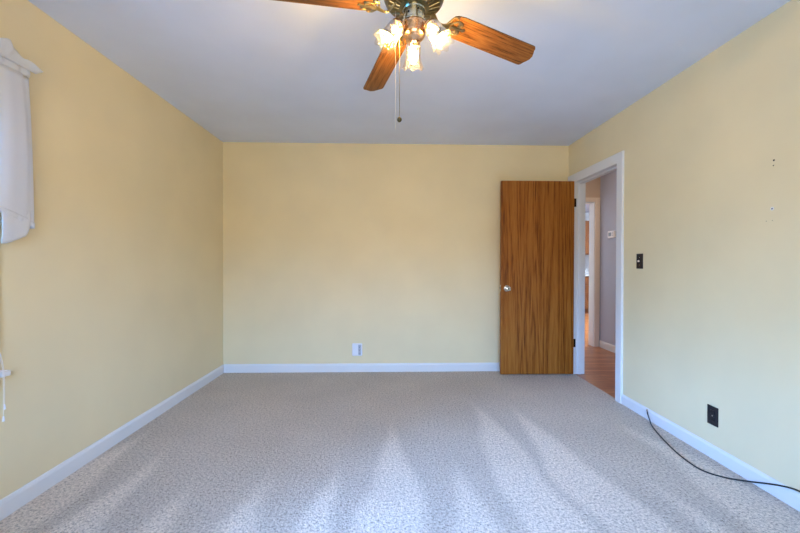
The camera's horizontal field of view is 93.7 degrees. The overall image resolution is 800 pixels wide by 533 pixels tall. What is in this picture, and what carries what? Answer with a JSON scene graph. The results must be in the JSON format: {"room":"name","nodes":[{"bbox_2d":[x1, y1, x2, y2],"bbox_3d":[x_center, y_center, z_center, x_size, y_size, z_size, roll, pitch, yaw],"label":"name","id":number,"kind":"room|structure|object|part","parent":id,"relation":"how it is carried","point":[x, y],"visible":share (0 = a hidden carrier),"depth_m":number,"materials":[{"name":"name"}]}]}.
{"room":"empty bedroom","nodes":[
{"label":"empty bedroom","id":0,"kind":"room"},
{"bbox_2d":[0,0,222,499],"bbox_3d":[-1.879,-0.073,1.483,0.150,2.440,4.972,0,0,-2],"label":"wall","id":1,"kind":"structure","parent":0,"point":[111,306],"depth_m":2.25,"materials":[{"name":"yellow paint"}]},
{"bbox_2d":[0,353,5,421],"bbox_3d":[-1.783,-0.084,1.025,0.114,1.547,1.262,0,0,-2],"label":"window blind","id":2,"kind":"object","parent":1,"relation":"attached to","point":[4,405],"visible":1,"depth_m":1.65,"materials":[{"name":"white plastic"}]},
{"bbox_3d":[-1.782,-0.090,1.596,0.024,1.508,0.127,1,1,43],"label":"pull cord","id":3,"kind":"part","parent":2,"relation":"part of","materials":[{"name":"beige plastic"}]},
{"bbox_3d":[-1.781,-0.116,1.592,0.030,1.457,0.139,0,1,37],"label":"pull cord","id":4,"kind":"part","parent":2,"relation":"part of","materials":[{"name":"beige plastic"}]},
{"bbox_2d":[0,370,10,377],"bbox_3d":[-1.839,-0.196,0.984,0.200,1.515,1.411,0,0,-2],"label":"window sill","id":5,"kind":"structure","parent":1,"relation":"in","point":[4,372],"depth_m":1.67,"materials":[{"name":"white paint"}]},
{"bbox_2d":[0,38,42,242],"bbox_3d":[-1.728,-0.541,0.991,0.116,0.892,1.606,0,0,-2],"label":"window valance","id":6,"kind":"object","parent":1,"relation":"attached to","point":[16,155],"visible":1,"depth_m":1.68,"materials":[{"name":"white fabric"}]},
{"bbox_3d":[-1.737,-0.530,0.985,0.097,0.695,1.593,0,0,-2],"label":"valance panel","id":7,"kind":"part","parent":6,"relation":"part of","materials":[{"name":"white fabric"}]},
{"bbox_3d":[-1.743,-0.238,0.988,0.084,0.131,1.595,0,0,-2],"label":"hem trim","id":8,"kind":"part","parent":6,"relation":"part of","materials":[{"name":"white fabric"}]},
{"bbox_2d":[0,364,223,520],"bbox_3d":[-1.802,1.103,1.570,0.012,0.088,4.822,0,0,-2],"label":"baseboard","id":9,"kind":"structure","parent":1,"relation":"attached to","point":[12,502],"depth_m":2.20,"materials":[{"name":"white paint"}]},
{"bbox_2d":[223,142,568,363],"bbox_3d":[-0.049,-0.092,4.087,3.955,2.440,0.130,0,0,-2],"label":"wall","id":10,"kind":"structure","parent":0,"point":[393,250],"depth_m":4.01,"materials":[{"name":"yellow paint"}]},
{"bbox_2d":[352,343,361,355],"bbox_3d":[-0.457,0.887,4.004,0.108,0.132,0.029,0,0,-2],"label":"wall outlet","id":11,"kind":"object","parent":10,"relation":"attached to","point":[356,347],"visible":1,"depth_m":3.99,"materials":[{"name":"white plastic"}]},
{"bbox_2d":[224,363,499,372],"bbox_3d":[-0.020,1.084,4.027,3.690,0.090,0.012,0,0,-2],"label":"baseboard","id":12,"kind":"structure","parent":10,"relation":"attached to","point":[332,367],"depth_m":4.01,"materials":[{"name":"white paint"}]},
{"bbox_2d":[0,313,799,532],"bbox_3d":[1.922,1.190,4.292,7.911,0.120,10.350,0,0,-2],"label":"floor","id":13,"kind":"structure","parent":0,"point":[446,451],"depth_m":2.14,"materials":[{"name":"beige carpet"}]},
{"bbox_2d":[585,276,588,312],"bbox_3d":[4.247,0.659,8.966,1.200,0.870,0.628,0,0,-2],"label":"base cabinet","id":14,"kind":"object","parent":13,"relation":"on","point":[586,277],"visible":0.02,"depth_m":8.68,"materials":[{"name":"brown wood"}]},
{"bbox_3d":[4.254,0.712,8.691,0.380,0.550,0.020,0,0,-2],"label":"cabinet door","id":15,"kind":"part","parent":14,"relation":"part of","materials":[{"name":"brown wood"}]},
{"bbox_2d":[646,409,799,491],"bbox_3d":[1.793,1.102,1.732,0.191,0.102,2.142,0,0,-2],"label":"cable","id":16,"kind":"object","parent":13,"relation":"on","point":[646,409],"visible":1,"depth_m":2.05,"materials":[{"name":"black rubber"}]},
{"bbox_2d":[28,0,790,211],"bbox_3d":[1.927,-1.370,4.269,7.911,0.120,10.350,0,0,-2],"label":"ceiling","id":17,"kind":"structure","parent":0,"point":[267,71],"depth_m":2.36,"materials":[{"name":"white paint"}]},
{"bbox_2d":[275,0,534,127],"bbox_3d":[0.059,-0.929,1.599,0.920,0.722,0.920,0,1,24],"label":"ceiling fan","id":18,"kind":"object","parent":17,"relation":"hanging from","point":[413,19],"visible":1,"depth_m":1.64,"materials":[{"name":"brown wood"}]},
{"bbox_3d":[-0.308,-1.042,1.456,0.450,0.006,0.122,-8,15,-21],"label":"blade","id":19,"kind":"part","parent":18,"relation":"part of","materials":[{"name":"brown wood"}]},
{"bbox_3d":[-0.083,-1.046,1.966,0.122,0.006,0.450,-13,-2,-22],"label":"blade","id":20,"kind":"part","parent":18,"relation":"part of","materials":[{"name":"brown wood"}]},
{"bbox_3d":[-0.037,-0.956,1.544,0.111,0.107,0.111,34,-16,-8],"label":"lamp shade","id":21,"kind":"part","parent":18,"relation":"part of","materials":[{"name":"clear glass"}]},
{"bbox_3d":[-0.035,-0.958,1.545,0.043,0.069,0.043,34,-16,-8],"label":"bulb","id":22,"kind":"part","parent":18,"relation":"part of","materials":[{"name":"white glass"}]},
{"bbox_3d":[-0.019,-0.811,1.553,0.002,0.487,0.001,0,0,-2],"label":"pull chain","id":23,"kind":"part","parent":18,"relation":"part of","materials":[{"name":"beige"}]},
{"bbox_3d":[-0.005,-1.002,1.558,0.072,0.054,0.063,0,0,-2],"label":"lamp arm","id":24,"kind":"part","parent":18,"relation":"part of","materials":[{"name":"white glass"}]},
{"bbox_3d":[-0.002,-0.838,1.568,0.002,0.424,0.002,0,0,-2],"label":"pull chain","id":25,"kind":"part","parent":18,"relation":"part of","materials":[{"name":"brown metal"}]},
{"bbox_3d":[0.060,-0.957,1.710,0.111,0.107,0.111,0,36,0],"label":"lamp shade","id":26,"kind":"part","parent":18,"relation":"part of","materials":[{"name":"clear glass"}]},
{"bbox_3d":[0.060,-0.960,1.708,0.043,0.069,0.043,0,35,0],"label":"bulb","id":27,"kind":"part","parent":18,"relation":"part of","materials":[{"name":"white glass"}]},
{"bbox_3d":[0.124,-1.002,1.557,0.071,0.054,0.063,0,0,-2],"label":"lamp arm","id":28,"kind":"part","parent":18,"relation":"part of","materials":[{"name":"white glass"}]},
{"bbox_3d":[0.153,-0.958,1.544,0.043,0.069,0.043,-22,-19,-28],"label":"bulb","id":29,"kind":"part","parent":18,"relation":"part of","materials":[{"name":"white glass"}]},
{"bbox_3d":[0.155,-0.955,1.543,0.111,0.107,0.111,-22,-19,-28],"label":"lamp shade","id":30,"kind":"part","parent":18,"relation":"part of","materials":[{"name":"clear glass"}]},
{"bbox_3d":[0.427,-1.043,1.740,0.450,0.006,0.122,8,-14,-21],"label":"blade","id":31,"kind":"part","parent":18,"relation":"part of","materials":[{"name":"brown wood"}]},
{"bbox_2d":[585,212,588,269],"bbox_3d":[3.744,-0.113,7.343,4.100,2.440,4.130,0,0,-2],"label":"wall","id":32,"kind":"structure","parent":0,"point":[586,213],"depth_m":9.33,"materials":[{"name":"paint"}]},
{"bbox_2d":[585,221,588,254],"bbox_3d":[4.248,-0.676,9.004,1.200,0.780,0.628,0,0,-2],"label":"upper cabinet","id":33,"kind":"object","parent":32,"relation":"attached to","point":[586,222],"visible":0.02,"depth_m":8.72,"materials":[{"name":"brown wood"}]},
{"bbox_2d":[586,177,599,197],"bbox_3d":[2.345,-0.098,5.298,0.901,2.440,0.120,0,0,-2],"label":"wall","id":34,"kind":"structure","parent":0,"point":[593,186],"depth_m":5.24,"materials":[{"name":"beige paint"}]},
{"bbox_2d":[586,197,599,346],"bbox_3d":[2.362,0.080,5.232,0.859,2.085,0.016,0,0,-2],"label":"trim","id":35,"kind":"structure","parent":34,"relation":"attached to","point":[588,199],"depth_m":5.24,"materials":[{"name":"beige paint"}]},
{"bbox_2d":[599,170,616,344],"bbox_3d":[2.933,-0.073,2.579,0.120,2.440,5.590,0,0,-2],"label":"wall","id":36,"kind":"structure","parent":0,"point":[608,182],"depth_m":5.06,"materials":[{"name":"grey paint"}]},
{"bbox_2d":[599,340,614,352],"bbox_3d":[2.861,1.098,2.728,0.012,0.095,5.032,0,0,-2],"label":"baseboard","id":37,"kind":"structure","parent":36,"relation":"attached to","point":[602,344],"depth_m":5.04,"materials":[{"name":"white paint"}]},
{"bbox_2d":[608,231,615,237],"bbox_3d":[2.792,-0.423,4.946,0.030,0.092,0.150,0,0,-2],"label":"thermostat","id":38,"kind":"object","parent":36,"relation":"attached to","point":[611,234],"visible":1,"depth_m":4.93,"materials":[{"name":"white plastic"}]},
{"bbox_2d":[569,0,799,492],"bbox_3d":[1.945,-0.067,1.666,0.105,2.440,4.822,0,0,-2],"label":"wall","id":39,"kind":"structure","parent":0,"point":[711,315],"depth_m":2.17,"materials":[{"name":"yellow paint"}]},
{"bbox_2d":[499,181,575,373],"bbox_3d":[1.442,0.117,3.911,0.813,2.008,0.167,0,0,-2],"label":"door","id":40,"kind":"structure","parent":39,"relation":"in","point":[536,287],"depth_m":3.89,"materials":[{"name":"brown wood"}]},
{"bbox_3d":[1.107,0.228,3.852,0.064,0.064,0.066,0,0,-2],"label":"knob","id":41,"kind":"part","parent":40,"relation":"part of","materials":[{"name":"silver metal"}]},
{"bbox_2d":[573,165,616,373],"bbox_3d":[1.892,0.121,3.569,0.105,2.030,0.785,0,0,-2],"label":"trim","id":42,"kind":"structure","parent":39,"relation":"attached to","point":[578,186],"depth_m":3.94,"materials":[{"name":"white paint"}]},
{"bbox_2d":[568,150,623,403],"bbox_3d":[1.831,0.086,3.585,0.018,2.100,0.951,0,0,-2],"label":"trim","id":43,"kind":"structure","parent":39,"relation":"attached to","point":[617,159],"depth_m":3.15,"materials":[{"name":"white paint"}]},
{"bbox_2d":[636,254,642,268],"bbox_3d":[1.849,-0.041,2.904,0.022,0.116,0.072,0,0,-2],"label":"light switch","id":44,"kind":"object","parent":39,"relation":"attached to","point":[639,257],"visible":1,"depth_m":2.90,"materials":[{"name":"black plastic"}]},
{"bbox_2d":[621,394,799,511],"bbox_3d":[1.900,1.117,1.191,0.012,0.080,3.853,0,0,-2],"label":"baseboard","id":45,"kind":"structure","parent":39,"relation":"attached to","point":[791,497],"depth_m":2.18,"materials":[{"name":"white paint"}]},
{"bbox_2d":[707,404,717,427],"bbox_3d":[1.872,0.893,2.247,0.009,0.114,0.074,0,0,-2],"label":"wall outlet","id":46,"kind":"object","parent":39,"relation":"attached to","point":[712,412],"visible":1,"depth_m":2.24,"materials":[{"name":"black plastic"}]}
]}

